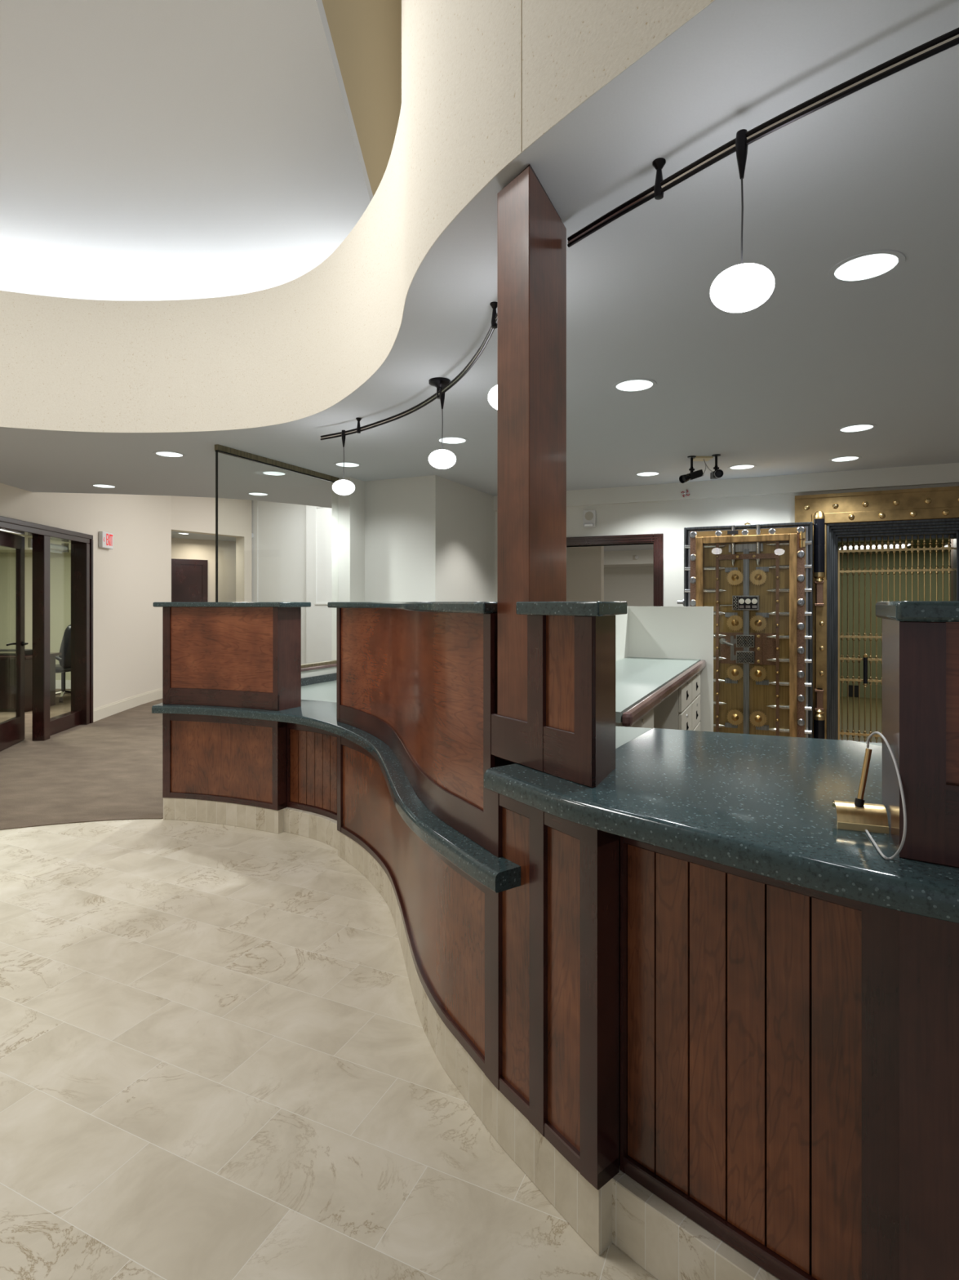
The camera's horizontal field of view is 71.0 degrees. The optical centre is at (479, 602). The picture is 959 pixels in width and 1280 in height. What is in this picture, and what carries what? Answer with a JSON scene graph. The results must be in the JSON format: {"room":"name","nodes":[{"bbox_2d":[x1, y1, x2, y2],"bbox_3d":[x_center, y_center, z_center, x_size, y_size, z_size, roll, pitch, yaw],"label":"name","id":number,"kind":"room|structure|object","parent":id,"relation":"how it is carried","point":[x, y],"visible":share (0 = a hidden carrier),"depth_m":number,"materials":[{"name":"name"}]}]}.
{"room":"bank lobby","nodes":[
{"label":"bank lobby","id":0,"kind":"room"},
{"bbox_2d":[0,552,71,679],"bbox_3d":[-6.925,0.165,11.300,3.350,2.570,0.100,0,0,0],"label":"wall","id":1,"kind":"structure","parent":0,"point":[60,563],"depth_m":11.25,"materials":[{"name":"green paint"}]},
{"bbox_2d":[0,531,71,552],"bbox_3d":[-6.900,-0.975,10.925,3.200,0.290,0.650,0,0,0],"label":"trim","id":2,"kind":"structure","parent":1,"relation":"attached to","point":[2,549],"depth_m":10.60,"materials":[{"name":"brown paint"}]},
{"bbox_2d":[55,680,71,688],"bbox_3d":[-6.900,1.372,11.240,3.200,0.144,0.020,0,0,0],"label":"baseboard","id":3,"kind":"structure","parent":1,"relation":"attached to","point":[58,682],"depth_m":11.23,"materials":[{"name":"white paint"}]},
{"bbox_2d":[0,483,89,534],"bbox_3d":[-4.171,-0.650,2.381,0.140,4.200,11.400,0,0,-6],"label":"wall","id":4,"kind":"structure","parent":0,"point":[66,511],"depth_m":7.12,"materials":[{"name":"beige paint"}]},
{"bbox_2d":[0,530,28,751],"bbox_3d":[-4.673,0.374,6.576,0.160,2.128,1.006,0,0,-15],"label":"door","id":5,"kind":"structure","parent":4,"relation":"in","point":[12,730],"depth_m":6.95,"materials":[{"name":"brown wood"}]},
{"bbox_2d":[0,515,93,741],"bbox_3d":[-4.626,0.323,6.999,0.194,2.255,2.140,0,0,-6],"label":"door frame","id":6,"kind":"structure","parent":4,"relation":"attached to","point":[44,726],"depth_m":7.35,"materials":[{"name":"brown wood"}]},
{"bbox_2d":[27,537,68,553],"bbox_3d":[-4.809,-0.630,7.513,0.072,0.120,0.706,0,0,-6],"label":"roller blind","id":7,"kind":"object","parent":4,"relation":"attached to","point":[64,548],"visible":0.71,"depth_m":7.64,"materials":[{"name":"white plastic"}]},
{"bbox_2d":[0,688,163,830],"bbox_3d":[-0.550,1.446,7.400,16.100,0.005,14.200,0,0,0],"label":"floor","id":8,"kind":"structure","parent":0,"point":[110,767],"depth_m":5.70,"materials":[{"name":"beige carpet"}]},
{"bbox_2d":[0,652,62,711],"bbox_3d":[-6.885,1.077,9.150,1.930,0.734,0.760,0,0,0],"label":"office desk","id":9,"kind":"object","parent":8,"relation":"on","point":[7,663],"visible":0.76,"depth_m":8.85,"materials":[{"name":"brown wood"}]},
{"bbox_2d":[0,648,32,655],"bbox_3d":[-6.350,0.676,9.100,0.600,0.068,0.280,0,0,0],"label":"desk organizer","id":10,"kind":"object","parent":9,"relation":"on","point":[27,651],"visible":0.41,"depth_m":9.04,"materials":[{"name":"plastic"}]},
{"bbox_2d":[55,624,71,702],"bbox_3d":[-6.133,0.880,9.944,0.684,1.129,0.648,0,0,12],"label":"office chair","id":11,"kind":"object","parent":8,"relation":"on","point":[64,660],"visible":0.37,"depth_m":9.68,"materials":[{"name":"black fabric"}]},
{"bbox_2d":[301,680,336,702],"bbox_3d":[-0.720,1.063,5.021,1.756,0.762,1.665,0,0,25],"label":"countertop","id":12,"kind":"structure","parent":8,"relation":"on","point":[326,691],"depth_m":5.13,"materials":[{"name":"grey laminate"}]},
{"bbox_2d":[615,725,653,748],"bbox_3d":[0.201,0.930,2.123,0.631,1.027,0.447,0,0,20],"label":"countertop","id":13,"kind":"structure","parent":8,"relation":"on","point":[624,735],"depth_m":2.14,"materials":[{"name":"grey laminate"}]},
{"bbox_2d":[615,606,713,731],"bbox_3d":[0.933,0.738,4.142,0.695,1.412,2.870,0,0,25],"label":"desk","id":14,"kind":"object","parent":8,"relation":"on","point":[664,655],"visible":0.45,"depth_m":5.20,"materials":[{"name":"grey laminate"}]},
{"bbox_2d":[615,657,700,723],"bbox_3d":[0.903,0.472,4.155,0.570,0.045,2.810,0,0,25],"label":"countertop","id":15,"kind":"structure","parent":14,"relation":"on","point":[636,677],"depth_m":4.09,"materials":[{"name":"grey laminate"}]},
{"bbox_2d":[677,511,826,738],"bbox_3d":[2.337,0.339,5.799,1.202,2.211,0.444,0,0,23],"label":"door","id":16,"kind":"structure","parent":8,"relation":"on","point":[757,580],"depth_m":5.65,"materials":[{"name":"metal"}]},
{"bbox_2d":[733,596,737,608],"bbox_3d":[2.162,0.004,5.679,0.038,0.108,0.002,0,0,25],"label":"grille","id":17,"kind":"object","parent":16,"relation":"attached to","point":[735,598],"depth_m":5.68,"materials":[{"name":"metal"}]},
{"bbox_2d":[89,493,171,709],"bbox_3d":[-4.819,-0.230,9.248,0.212,3.360,2.386,0,0,-2],"label":"wall","id":18,"kind":"structure","parent":0,"point":[128,578],"depth_m":9.16,"materials":[{"name":"beige paint"}]},
{"bbox_2d":[98,531,113,549],"bbox_3d":[-4.676,-0.777,8.423,0.056,0.200,0.300,0,0,-6],"label":"exit sign","id":19,"kind":"object","parent":18,"relation":"attached to","point":[105,539],"visible":1,"depth_m":8.38,"materials":[{"name":"white plastic"}]},
{"bbox_2d":[93,688,162,722],"bbox_3d":[-4.741,1.381,9.214,0.089,0.131,2.312,0,0,-2],"label":"baseboard","id":20,"kind":"structure","parent":18,"relation":"attached to","point":[100,713],"depth_m":9.00,"materials":[{"name":"paint"}]},
{"bbox_2d":[0,0,373,301],"bbox_3d":[-2.960,-2.700,2.600,4.480,0.100,11.600,0,0,0],"label":"ceiling","id":21,"kind":"structure","parent":0,"point":[151,150],"depth_m":3.93,"materials":[{"name":"paint"}]},
{"bbox_2d":[0,105,401,432],"bbox_3d":[-2.256,-1.555,3.814,4.450,0.870,1.559,0,0,10],"label":"wall","id":22,"kind":"structure","parent":0,"point":[295,349],"depth_m":4.34,"materials":[{"name":"beige paint"}]},
{"bbox_2d":[171,537,235,602],"bbox_3d":[-4.550,0.160,12.475,3.154,2.580,0.109,0,0,-39],"label":"wall","id":23,"kind":"structure","parent":0,"point":[181,548],"depth_m":12.20,"materials":[{"name":"beige paint"}]},
{"bbox_2d":[171,558,208,602],"bbox_3d":[-5.305,0.342,11.774,1.040,2.204,0.044,0,0,-39],"label":"door","id":24,"kind":"structure","parent":23,"relation":"in","point":[189,577],"depth_m":11.90,"materials":[{"name":"brown wood"}]},
{"bbox_2d":[171,495,252,602],"bbox_3d":[-4.443,-0.230,11.072,0.226,3.360,1.522,0,0,32],"label":"wall corridor opening","id":25,"kind":"structure","parent":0,"point":[189,514],"depth_m":11.26,"materials":[{"name":"beige paint"}]},
{"bbox_2d":[252,500,331,664],"bbox_3d":[-1.615,-0.230,10.687,5.220,3.360,0.300,0,0,25],"label":"wall","id":26,"kind":"structure","parent":0,"point":[286,531],"depth_m":11.27,"materials":[{"name":"white paint"}]},
{"bbox_2d":[256,500,257,602],"bbox_3d":[-3.854,-0.210,11.647,0.030,3.280,0.015,0,0,25],"label":"trim","id":27,"kind":"structure","parent":26,"relation":"attached to","point":[256,500],"depth_m":11.64,"materials":[{"name":"white paint"}]},
{"bbox_2d":[315,506,327,604],"bbox_3d":[-2.215,-0.770,10.788,1.045,1.610,0.015,0,0,25],"label":"trim","id":28,"kind":"structure","parent":26,"relation":"attached to","point":[316,507],"depth_m":10.99,"materials":[{"name":"white paint"}]},
{"bbox_2d":[301,666,336,678],"bbox_3d":[-1.549,1.008,5.460,0.125,0.885,1.325,0,0,25],"label":"wall partition","id":29,"kind":"structure","parent":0,"point":[333,669],"depth_m":5.71,"materials":[{"name":"white paint"}]},
{"bbox_2d":[214,444,339,671],"bbox_3d":[-1.570,-0.277,5.408,0.160,1.684,1.434,0,0,25],"label":"frame","id":30,"kind":"object","parent":29,"relation":"on","point":[218,448],"depth_m":5.19,"materials":[{"name":"black metal"}]},
{"bbox_2d":[301,672,336,685],"bbox_3d":[-1.435,0.651,5.532,0.020,0.062,1.070,0,0,25],"label":"backsplash","id":31,"kind":"structure","parent":29,"relation":"attached to","point":[331,677],"depth_m":5.68,"materials":[{"name":"grey stone"}]},
{"bbox_2d":[0,818,657,1279],"bbox_3d":[-1.100,1.450,0.900,8.200,0.001,8.200,0,0,0],"label":"floor","id":32,"kind":"structure","parent":0,"point":[218,1060],"depth_m":2.02,"materials":[{"name":"beige tile"}]},
{"bbox_2d":[162,713,287,833],"bbox_3d":[-1.633,1.090,4.569,1.061,0.720,0.463,0,0,18],"label":"counter base","id":33,"kind":"object","parent":32,"relation":"on","point":[228,771],"depth_m":4.39,"materials":[{"name":"brown wood"}]},
{"bbox_2d":[283,722,337,848],"bbox_3d":[-0.875,1.090,4.217,0.743,0.720,0.408,0,0,39],"label":"counter base","id":34,"kind":"object","parent":32,"relation":"on","point":[311,811],"depth_m":4.17,"materials":[{"name":"brown wood"}]},
{"bbox_2d":[337,735,492,1134],"bbox_3d":[-0.186,1.090,2.978,0.534,0.720,2.302,0,0,-22],"label":"counter base","id":35,"kind":"object","parent":32,"relation":"on","point":[441,914],"depth_m":2.21,"materials":[{"name":"brown wood"}]},
{"bbox_2d":[151,699,520,893],"bbox_3d":[-0.726,0.705,3.553,1.145,0.050,3.944,0,0,-39],"label":"countertop","id":36,"kind":"structure","parent":35,"relation":"on","point":[499,874],"depth_m":2.42,"materials":[{"name":"teal stone"}]},
{"bbox_2d":[152,602,311,711],"bbox_3d":[-1.625,0.339,4.457,1.016,0.682,0.349,0,0,18],"label":"box","id":37,"kind":"object","parent":36,"relation":"on","point":[236,655],"visible":1,"depth_m":4.37,"materials":[{"name":"brown wood"}]},
{"bbox_2d":[327,601,515,852],"bbox_3d":[-0.338,0.339,2.955,0.323,0.682,2.439,0,0,-22],"label":"panel","id":38,"kind":"object","parent":36,"relation":"on","point":[419,677],"visible":0.97,"depth_m":2.20,"materials":[{"name":"brown wood"}]},
{"bbox_2d":[490,790,620,1255],"bbox_3d":[0.318,0.958,1.774,0.422,0.985,0.408,0,0,-34],"label":"counter","id":39,"kind":"object","parent":32,"relation":"on","point":[555,935],"depth_m":1.60,"materials":[{"name":"brown wood"}]},
{"bbox_2d":[612,835,899,1279],"bbox_3d":[0.629,0.958,1.457,0.566,0.985,0.374,0,0,44],"label":"counter","id":40,"kind":"object","parent":32,"relation":"on","point":[760,1015],"depth_m":1.33,"materials":[{"name":"brown wood"}]},
{"bbox_2d":[899,911,958,1279],"bbox_3d":[1.053,0.958,1.108,0.620,0.985,0.428,0,0,31],"label":"counter","id":41,"kind":"object","parent":32,"relation":"on","point":[929,947],"depth_m":1.07,"materials":[{"name":"brown wood"}]},
{"bbox_2d":[484,728,958,923],"bbox_3d":[0.993,0.440,1.387,1.806,0.050,1.080,0,0,44],"label":"countertop","id":42,"kind":"structure","parent":41,"relation":"on","point":[757,804],"depth_m":1.39,"materials":[{"name":"teal stone"}]},
{"bbox_2d":[491,164,566,767],"bbox_3d":[0.141,-0.352,1.896,0.143,1.534,0.393,0,0,24],"label":"wood column","id":43,"kind":"structure","parent":42,"relation":"on","point":[531,234],"depth_m":1.77,"materials":[{"name":"brown wood"}]},
{"bbox_2d":[515,601,627,787],"bbox_3d":[0.232,0.206,1.681,0.245,0.417,0.423,0,0,25],"label":"divider","id":44,"kind":"object","parent":42,"relation":"on","point":[571,645],"visible":1,"depth_m":1.59,"materials":[{"name":"brown wood"}]},
{"bbox_2d":[831,731,906,859],"bbox_3d":[0.676,0.327,1.164,0.082,0.179,0.261,0,0,20],"label":"pen holder","id":45,"kind":"object","parent":42,"relation":"on","point":[859,815],"visible":1,"depth_m":1.23,"materials":[{"name":"gold metal"}]},
{"bbox_2d":[875,600,958,867],"bbox_3d":[0.982,0.206,1.022,0.657,0.417,0.288,0,0,31],"label":"divider","id":46,"kind":"object","parent":42,"relation":"on","point":[921,638],"visible":0.99,"depth_m":1.07,"materials":[{"name":"brown wood"}]},
{"bbox_2d":[331,476,364,660],"bbox_3d":[-1.201,0.165,6.156,0.200,2.570,0.232,0,0,25],"label":"wall pillar","id":47,"kind":"structure","parent":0,"point":[348,511],"depth_m":6.07,"materials":[{"name":"white paint"}]},
{"bbox_2d":[321,0,401,196],"bbox_3d":[-0.790,-4.300,2.600,0.100,3.100,11.600,0,0,0],"label":"wall","id":48,"kind":"structure","parent":0,"point":[366,34],"depth_m":4.65,"materials":[{"name":"beige paint"}]},
{"bbox_2d":[364,475,495,601],"bbox_3d":[-0.360,0.165,7.045,0.891,2.570,2.083,0,0,25],"label":"wall","id":49,"kind":"structure","parent":0,"point":[432,538],"depth_m":6.13,"materials":[{"name":"white paint"}]},
{"bbox_2d":[493,462,958,511],"bbox_3d":[4.162,-1.042,5.272,8.810,0.155,0.050,0,0,25],"label":"trim","id":50,"kind":"structure","parent":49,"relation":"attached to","point":[941,473],"depth_m":5.96,"materials":[{"name":"white paint"}]},
{"bbox_2d":[0,0,958,541],"bbox_3d":[-0.600,-1.165,5.508,16.000,0.090,17.015,0,0,0],"label":"ceiling","id":51,"kind":"structure","parent":0,"point":[771,386],"depth_m":2.51,"materials":[{"name":"paint"}]},
{"bbox_2d":[90,484,117,488],"bbox_3d":[-3.616,-1.177,6.475,0.226,0.121,0.226,0,0,0],"label":"recessed light","id":52,"kind":"object","parent":51,"relation":"in","point":[100,486],"visible":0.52,"depth_m":6.53,"materials":[{"name":"paint"}]},
{"bbox_2d":[152,450,185,457],"bbox_3d":[-2.345,-1.177,5.084,0.226,0.121,0.226,0,0,0],"label":"recessed light","id":53,"kind":"object","parent":51,"relation":"in","point":[162,453],"visible":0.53,"depth_m":5.15,"materials":[{"name":"paint"}]},
{"bbox_2d":[246,492,269,496],"bbox_3d":[-2.288,-1.177,6.950,0.226,0.121,0.226,0,0,0],"label":"recessed light","id":54,"kind":"object","parent":51,"relation":"in","point":[258,494],"visible":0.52,"depth_m":7.02,"materials":[{"name":"paint"}]},
{"bbox_2d":[260,471,287,475],"bbox_3d":[-1.783,-1.177,5.836,0.226,0.121,0.226,0,0,0],"label":"recessed light","id":55,"kind":"object","parent":51,"relation":"in","point":[264,473],"visible":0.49,"depth_m":5.91,"materials":[{"name":"paint"}]},
{"bbox_2d":[333,462,361,467],"bbox_3d":[-1.073,-1.177,5.468,0.226,0.121,0.226,0,0,0],"label":"recessed light","id":56,"kind":"object","parent":51,"relation":"in","point":[347,464],"visible":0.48,"depth_m":5.54,"materials":[{"name":"paint"}]},
{"bbox_2d":[320,302,497,439],"bbox_3d":[-0.300,-1.074,3.348,0.335,0.092,2.356,0,0,-29],"label":"rail","id":57,"kind":"object","parent":51,"relation":"attached to","point":[446,384],"visible":0.88,"depth_m":3.38,"materials":[{"name":"brown metal"}]},
{"bbox_2d":[332,430,355,495],"bbox_3d":[-0.846,-0.871,4.185,0.138,0.404,0.138,0,0,0],"label":"globe pendant","id":58,"kind":"object","parent":57,"relation":"hanging from","point":[344,487],"visible":1,"depth_m":4.14,"materials":[{"name":"white glass"}]},
{"bbox_2d":[428,387,456,469],"bbox_3d":[-0.186,-0.871,3.360,0.138,0.404,0.138,0,0,0],"label":"globe pendant","id":59,"kind":"object","parent":57,"relation":"hanging from","point":[442,459],"visible":0.97,"depth_m":3.32,"materials":[{"name":"white glass"}]},
{"bbox_2d":[488,385,497,409],"bbox_3d":[0.098,-0.871,2.345,0.138,0.404,0.138,0,0,0],"label":"globe pendant","id":60,"kind":"object","parent":57,"relation":"hanging from","point":[492,396],"visible":0.17,"depth_m":2.31,"materials":[{"name":"white glass"}]},
{"bbox_2d":[435,436,468,444],"bbox_3d":[-0.188,-1.177,4.648,0.226,0.121,0.226,0,0,0],"label":"recessed light","id":61,"kind":"object","parent":51,"relation":"in","point":[446,440],"visible":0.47,"depth_m":4.72,"materials":[{"name":"paint"}]},
{"bbox_2d":[612,377,657,392],"bbox_3d":[0.800,-1.177,3.471,0.226,0.121,0.226,0,0,0],"label":"recessed light","id":62,"kind":"object","parent":51,"relation":"in","point":[637,384],"visible":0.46,"depth_m":3.54,"materials":[{"name":"paint"}]},
{"bbox_2d":[635,471,661,476],"bbox_3d":[1.468,-1.177,5.862,0.226,0.121,0.226,0,0,0],"label":"recessed light","id":63,"kind":"object","parent":51,"relation":"in","point":[642,473],"visible":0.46,"depth_m":5.93,"materials":[{"name":"paint"}]},
{"bbox_2d":[679,455,703,483],"bbox_3d":[1.627,-1.013,5.162,0.210,0.213,0.066,0,0,-28],"label":"security camera","id":64,"kind":"object","parent":51,"relation":"attached to","point":[692,475],"visible":1,"depth_m":5.14,"materials":[{"name":"black metal"}]},
{"bbox_2d":[693,456,713,475],"bbox_3d":[1.722,-1.047,5.201,0.135,0.146,0.138,0,0,0],"label":"plate","id":65,"kind":"object","parent":51,"relation":"attached to","point":[704,459],"visible":1,"depth_m":5.18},
{"bbox_2d":[710,453,723,479],"bbox_3d":[1.800,-1.024,5.107,0.065,0.191,0.209,0,0,9],"label":"security camera","id":66,"kind":"object","parent":51,"relation":"attached to","point":[717,473],"visible":1,"depth_m":5.09,"materials":[{"name":"black metal"}]},
{"bbox_2d":[727,464,756,470],"bbox_3d":[2.173,-1.177,5.562,0.226,0.121,0.226,0,0,0],"label":"recessed light","id":67,"kind":"object","parent":51,"relation":"in","point":[740,467],"visible":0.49,"depth_m":5.63,"materials":[{"name":"paint"}]},
{"bbox_2d":[567,27,958,247],"bbox_3d":[0.780,-1.074,1.396,1.537,0.092,0.082,0,0,45],"label":"rail","id":68,"kind":"object","parent":51,"relation":"attached to","point":[948,40],"visible":1,"depth_m":1.46,"materials":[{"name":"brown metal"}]},
{"bbox_2d":[710,128,774,312],"bbox_3d":[0.598,-0.871,1.532,0.138,0.404,0.138,0,0,0],"label":"globe pendant","id":69,"kind":"object","parent":68,"relation":"hanging from","point":[743,287],"visible":1,"depth_m":1.50,"materials":[{"name":"white glass"}]},
{"bbox_2d":[829,455,862,462],"bbox_3d":[2.854,-1.177,5.248,0.226,0.121,0.226,0,0,0],"label":"recessed light","id":70,"kind":"object","parent":51,"relation":"in","point":[851,458],"visible":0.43,"depth_m":5.31,"materials":[{"name":"paint"}]},
{"bbox_2d":[836,423,876,433],"bbox_3d":[2.426,-1.177,4.324,0.226,0.121,0.226,0,0,0],"label":"recessed light","id":71,"kind":"object","parent":51,"relation":"in","point":[859,428],"visible":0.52,"depth_m":4.39,"materials":[{"name":"paint"}]},
{"bbox_2d":[827,249,906,284],"bbox_3d":[1.292,-1.177,2.248,0.226,0.121,0.226,0,0,0],"label":"recessed light","id":72,"kind":"object","parent":51,"relation":"in","point":[873,265],"visible":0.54,"depth_m":2.31,"materials":[{"name":"paint"}]},
{"bbox_2d":[401,0,715,320],"bbox_3d":[1.250,-3.485,-0.092,0.462,4.730,6.353,0,0,-27],"label":"wall","id":73,"kind":"structure","parent":0,"point":[461,59],"depth_m":1.80,"materials":[{"name":"beige paint"}]},
{"bbox_2d":[520,0,521,151],"bbox_3d":[0.108,-3.486,1.676,0.011,4.729,0.001,0,0,-36],"label":"trim","id":74,"kind":"structure","parent":73,"relation":"attached to","point":[521,0],"depth_m":1.67,"materials":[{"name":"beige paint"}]},
{"bbox_2d":[566,546,604,601],"bbox_3d":[0.635,0.325,8.021,1.690,2.250,0.120,0,0,25],"label":"wall","id":75,"kind":"structure","parent":0,"point":[584,565],"depth_m":7.69,"materials":[{"name":"beige paint"}]},
{"bbox_2d":[604,567,653,606],"bbox_3d":[2.984,0.325,11.225,3.900,2.250,0.100,0,0,25],"label":"wall","id":76,"kind":"structure","parent":0,"point":[634,586],"depth_m":11.37,"materials":[{"name":"beige paint"}]},
{"bbox_2d":[604,550,653,568],"bbox_3d":[2.551,-0.695,10.818,2.850,0.210,1.000,0,0,25],"label":"wall","id":77,"kind":"structure","parent":76,"relation":"attached to","point":[612,559],"depth_m":10.42,"materials":[{"name":"beige paint"}]},
{"bbox_2d":[632,555,639,559],"bbox_3d":[2.397,-0.690,10.314,0.090,0.070,0.045,0,0,25],"label":"fire alarm strobe","id":78,"kind":"object","parent":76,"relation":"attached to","point":[634,557],"visible":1,"depth_m":10.32,"materials":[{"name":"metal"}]},
{"bbox_2d":[604,544,653,551],"bbox_3d":[2.005,-0.830,9.083,3.900,0.060,4.810,0,0,25],"label":"ceiling","id":79,"kind":"structure","parent":0,"point":[637,547],"depth_m":9.92,"materials":[{"name":"paint"}]},
{"bbox_2d":[495,483,958,606],"bbox_3d":[4.160,0.165,5.378,8.900,2.570,0.140,0,0,25],"label":"wall","id":80,"kind":"structure","parent":0,"point":[669,517],"depth_m":6.35,"materials":[{"name":"white paint"}]},
{"bbox_2d":[583,510,595,528],"bbox_3d":[1.090,-0.830,6.676,0.124,0.170,0.050,0,0,25],"label":"wall speaker","id":81,"kind":"object","parent":80,"relation":"attached to","point":[589,516],"visible":1,"depth_m":6.67,"materials":[{"name":"white plastic"}]},
{"bbox_2d":[585,511,593,519],"bbox_3d":[1.088,-0.858,6.671,0.088,0.088,0.005,0,0,25],"label":"grille","id":82,"kind":"object","parent":81,"relation":"attached to","point":[588,515],"depth_m":6.67,"materials":[{"name":"white plastic"}]},
{"bbox_2d":[566,533,663,606],"bbox_3d":[1.063,0.397,6.788,1.574,2.106,0.188,0,0,25],"label":"door frame","id":83,"kind":"structure","parent":80,"relation":"attached to","point":[657,540],"depth_m":6.45,"materials":[{"name":"brown wood"}]},
{"bbox_2d":[680,489,689,497],"bbox_3d":[1.916,-1.012,6.253,0.082,0.072,0.032,0,0,25],"label":"beacon","id":84,"kind":"object","parent":80,"relation":"attached to","point":[685,493],"visible":1,"depth_m":6.25,"materials":[{"name":"white plastic"}]},
{"bbox_2d":[795,485,958,739],"bbox_3d":[3.566,0.217,5.766,1.564,2.454,0.546,0,0,25],"label":"surround","id":85,"kind":"object","parent":80,"relation":"attached to","point":[931,511],"visible":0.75,"depth_m":5.73,"materials":[{"name":"brown metal"}]},
{"bbox_2d":[838,534,954,742],"bbox_3d":[3.614,0.407,5.853,0.874,2.025,0.079,0,0,25],"label":"gate","id":86,"kind":"object","parent":85,"relation":"attached to","point":[943,548],"visible":0.54,"depth_m":5.94,"materials":[{"name":"gold metal"}]},
{"bbox_2d":[840,696,881,742],"bbox_3d":[5.317,1.437,7.790,4.000,0.014,4.590,0,0,25],"label":"wall","id":87,"kind":"structure","parent":0,"point":[845,698],"depth_m":8.38,"materials":[{"name":"paint"}]},
{"bbox_2d":[843,739,881,742],"bbox_3d":[3.795,1.425,6.237,0.880,0.010,1.300,0,0,25],"label":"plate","id":88,"kind":"object","parent":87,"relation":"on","point":[843,740],"visible":0.08,"depth_m":6.86,"materials":[{"name":"metal"}]},
{"bbox_2d":[857,741,882,746],"bbox_3d":[1.614,0.930,1.608,0.508,1.027,1.163,0,0,-26],"label":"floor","id":89,"kind":"structure","parent":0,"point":[870,743],"depth_m":1.98,"materials":[{"name":"grey laminate"}]},
{"bbox_2d":[838,538,951,550],"bbox_3d":[5.421,-0.830,7.776,4.600,0.060,4.750,0,0,25],"label":"ceiling","id":90,"kind":"structure","parent":0,"point":[940,541],"depth_m":8.97,"materials":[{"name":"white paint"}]},
{"bbox_2d":[838,541,914,550],"bbox_3d":[5.467,-0.782,9.321,0.840,0.036,0.720,0,0,25],"label":"fluorescent ceiling light","id":91,"kind":"object","parent":90,"relation":"attached to","point":[897,545],"visible":0.5,"depth_m":9.12,"materials":[{"name":"white plastic"}]},
{"bbox_2d":[839,543,911,550],"bbox_3d":[5.467,-0.767,9.321,0.800,0.006,0.680,0,0,25],"label":"diffuser","id":92,"kind":"object","parent":91,"relation":"attached to","point":[897,545],"depth_m":9.19,"materials":[{"name":"white plastic"}]},
{"bbox_2d":[840,546,951,684],"bbox_3d":[6.387,0.300,9.890,4.600,2.300,0.100,0,0,25],"label":"wall","id":93,"kind":"structure","parent":0,"point":[940,553],"depth_m":10.05,"materials":[{"name":"green paint"}]},
{"bbox_2d":[840,683,881,698],"bbox_3d":[6.271,1.340,9.877,4.000,0.220,0.020,0,0,25],"label":"wall","id":94,"kind":"structure","parent":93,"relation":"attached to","point":[845,685],"depth_m":10.08,"materials":[{"name":"green paint"}]},
{"bbox_2d":[848,684,858,697],"bbox_3d":[5.645,1.335,10.144,0.140,0.170,0.015,0,0,25],"label":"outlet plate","id":95,"kind":"object","parent":94,"relation":"attached to","point":[851,686],"visible":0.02,"depth_m":10.14,"materials":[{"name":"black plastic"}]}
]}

